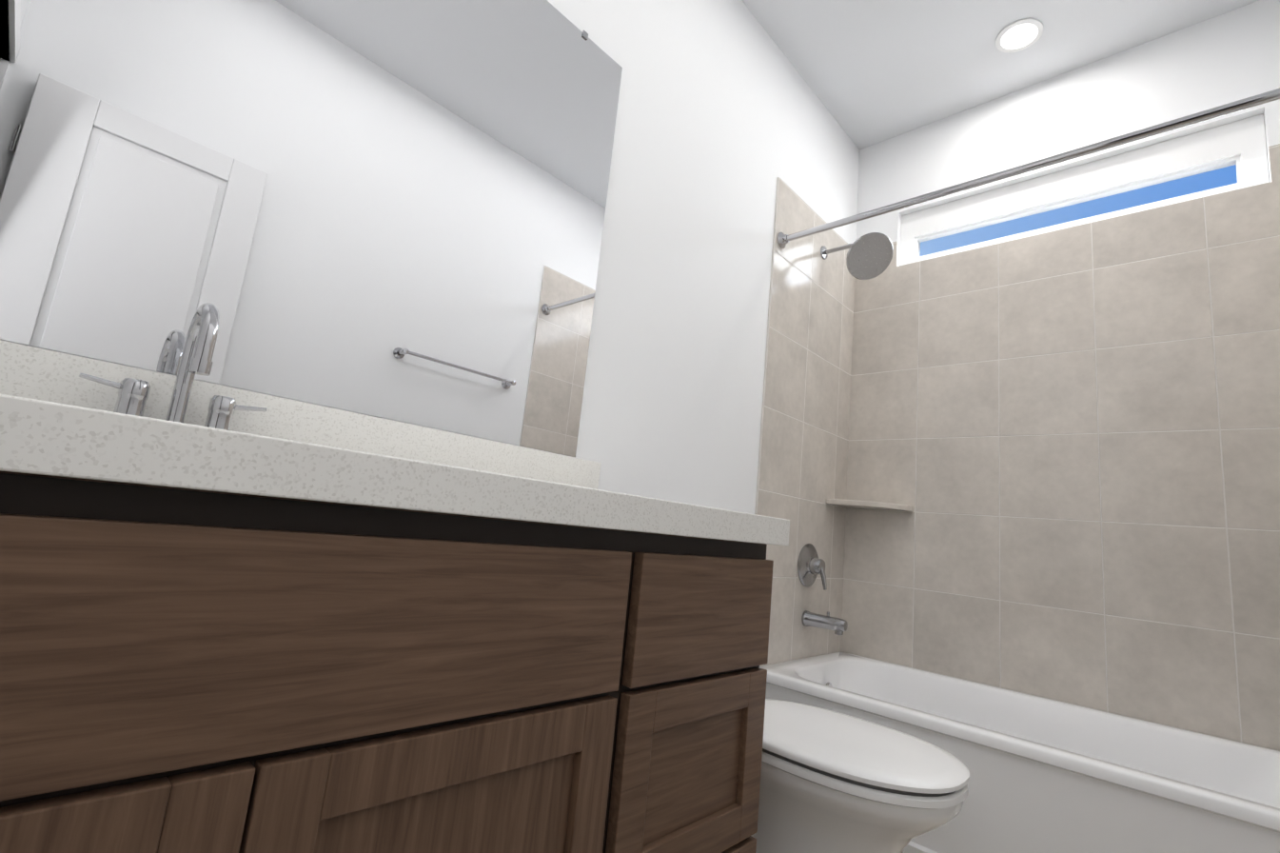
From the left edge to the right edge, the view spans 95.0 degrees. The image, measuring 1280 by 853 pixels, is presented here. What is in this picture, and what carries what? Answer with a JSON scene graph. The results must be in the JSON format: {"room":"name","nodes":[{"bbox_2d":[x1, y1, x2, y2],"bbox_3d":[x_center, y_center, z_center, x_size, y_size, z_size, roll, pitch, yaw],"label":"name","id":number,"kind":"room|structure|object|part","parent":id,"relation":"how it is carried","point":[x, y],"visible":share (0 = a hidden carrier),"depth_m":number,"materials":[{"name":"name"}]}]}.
{"room":"bathroom","nodes":[
{"label":"bathroom","id":0,"kind":"room"},
{"bbox_2d":[10,0,859,513],"bbox_3d":[-0.015,-0.283,1.774,0.120,2.790,3.150,-4,-14,43],"label":"wall","id":1,"kind":"structure","parent":0,"point":[724,120],"depth_m":1.90,"materials":[{"name":"white paint"}]},
{"bbox_2d":[0,339,600,485],"bbox_3d":[-0.554,0.026,1.073,0.021,0.113,1.296,-4,-14,43],"label":"backsplash","id":2,"kind":"structure","parent":1,"relation":"attached to","point":[29,369],"depth_m":1.03,"materials":[{"name":"white stone"}]},
{"bbox_2d":[0,0,622,456],"bbox_3d":[-0.523,-0.597,1.159,0.010,1.138,1.220,-4,-14,43],"label":"mirror","id":3,"kind":"object","parent":1,"relation":"attached to","point":[390,209],"visible":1,"depth_m":1.08,"materials":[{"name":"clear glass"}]},
{"bbox_2d":[754,177,855,666],"bbox_3d":[0.702,0.033,2.420,0.008,1.935,0.740,-4,-14,43],"label":"wall tile","id":4,"kind":"structure","parent":1,"relation":"attached to","point":[802,468],"depth_m":2.39,"materials":[{"name":"beige tile"}]},
{"bbox_2d":[797,543,827,590],"bbox_3d":[0.703,0.554,2.319,0.084,0.171,0.170,-4,-14,43],"label":"tub valve","id":5,"kind":"object","parent":4,"relation":"attached to","point":[811,565],"visible":1,"depth_m":2.31,"materials":[{"name":"grey metal"}]},
{"bbox_2d":[801,610,847,634],"bbox_3d":[0.713,0.750,2.256,0.167,0.075,0.060,-4,-14,43],"label":"tub spout","id":6,"kind":"object","parent":4,"relation":"attached to","point":[838,625],"visible":1,"depth_m":2.24,"materials":[{"name":"grey metal"}]},
{"bbox_2d":[820,232,893,279],"bbox_3d":[0.893,-0.712,2.452,0.293,0.187,0.179,-4,-14,43],"label":"shower head","id":7,"kind":"object","parent":4,"relation":"attached to","point":[869,255],"visible":1,"depth_m":2.40},
{"bbox_2d":[777,87,1279,248],"bbox_3d":[1.103,-0.767,1.795,1.502,0.064,0.064,-4,-14,43],"label":"shower curtain rod","id":8,"kind":"object","parent":4,"relation":"attached to","point":[783,239],"visible":1,"depth_m":1.69,"materials":[{"name":"silver metal"}]},
{"bbox_2d":[741,0,1259,149],"bbox_3d":[0.181,-1.880,0.890,1.760,0.080,4.750,-4,-14,43],"label":"ceiling","id":9,"kind":"structure","parent":0,"point":[871,72],"depth_m":2.30,"materials":[{"name":"white paint"}]},
{"bbox_2d":[995,18,1043,52],"bbox_3d":[1.435,-1.477,2.219,0.152,0.006,0.152,-4,-14,43],"label":"recessed light","id":10,"kind":"object","parent":9,"relation":"in","point":[1018,35],"visible":1,"depth_m":2.22,"materials":[{"name":"white paint"}]},
{"bbox_2d":[855,0,1279,266],"bbox_3d":[1.570,-0.040,2.242,1.520,2.790,0.160,-4,-14,43],"label":"wall","id":11,"kind":"structure","parent":0,"point":[1233,55],"depth_m":2.28,"materials":[{"name":"white paint"}]},
{"bbox_2d":[826,498,913,511],"bbox_3d":[0.962,0.330,2.459,0.290,0.022,0.200,-4,-14,43],"label":"corner shelf","id":12,"kind":"object","parent":11,"relation":"attached to","point":[859,504],"visible":1,"depth_m":2.42,"materials":[{"name":"stone"}]},
{"bbox_2d":[840,143,1279,750],"bbox_3d":[1.500,0.069,2.161,1.504,1.935,0.008,-4,-14,43],"label":"wall tile","id":13,"kind":"structure","parent":11,"relation":"attached to","point":[1065,443],"depth_m":2.07,"materials":[{"name":"beige tile"}]},
{"bbox_2d":[900,113,1269,265],"bbox_3d":[1.661,-0.881,2.355,1.172,0.273,0.050,-4,-14,43],"label":"window","id":14,"kind":"structure","parent":11,"relation":"in","point":[1245,139],"depth_m":2.24,"materials":[{"name":"white plastic"}]},
{"bbox_3d":[1.662,-0.838,2.352,1.030,0.086,0.004,-4,-14,43],"label":"glass","id":15,"kind":"part","parent":14,"relation":"part of","materials":[{"name":"clear glass"}]},
{"bbox_3d":[1.659,-0.838,2.350,1.054,0.110,0.033,-4,-14,43],"label":"window sash","id":16,"kind":"part","parent":14,"relation":"part of","materials":[{"name":"white plastic"}]},
{"bbox_3d":[-0.105,0.923,0.403,1.760,0.060,4.750,-4,-14,43],"label":"floor","id":17,"kind":"structure","parent":0,"visible":0},
{"bbox_2d":[0,473,773,852],"bbox_3d":[-0.414,0.516,0.802,0.553,0.812,1.284,-4,-14,43],"label":"bathroom vanity","id":18,"kind":"object","parent":17,"relation":"on","point":[238,620],"depth_m":0.57,"materials":[{"name":"brown wood"}]},
{"bbox_2d":[0,390,789,546],"bbox_3d":[-0.361,0.094,0.869,0.576,0.050,1.296,-4,-14,43],"label":"countertop","id":19,"kind":"structure","parent":18,"relation":"on","point":[59,439],"depth_m":0.53,"materials":[{"name":"white stone"}]},
{"bbox_2d":[106,302,247,428],"bbox_3d":[-0.640,-0.073,0.836,0.139,0.210,0.172,-4,-14,43],"label":"faucet","id":20,"kind":"object","parent":19,"relation":"on","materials":[{"name":"silver metal"}]},
{"bbox_2d":[751,698,969,852],"bbox_3d":[0.330,0.743,1.397,0.804,0.720,0.452,-4,-14,43],"label":"toilet","id":21,"kind":"object","parent":17,"relation":"on","point":[832,781],"visible":0.29,"depth_m":1.17,"materials":[{"name":"white ceramic"}]},
{"bbox_3d":[0.430,0.696,1.314,0.540,0.022,0.384,-4,-14,43],"label":"lid","id":22,"kind":"part","parent":21,"relation":"part of","materials":[{"name":"white plastic"}]},
{"bbox_2d":[759,651,1279,852],"bbox_3d":[1.144,1.052,1.719,1.500,0.385,0.720,-4,-14,43],"label":"bathtub","id":23,"kind":"object","parent":17,"relation":"on","point":[1049,776],"visible":0.62,"depth_m":1.55,"materials":[{"name":"white ceramic"}]},
{"label":"outside","id":24,"kind":"structure","parent":0,"visible":0},
{"bbox_2d":[919,164,1237,255],"bbox_3d":[4.984,-3.778,5.758,18.000,16.000,0.001,-4,-14,43],"label":"sky","id":25,"kind":"structure","parent":24,"point":[1055,216],"depth_m":5.81,"materials":[{"name":"blue"}]}
]}

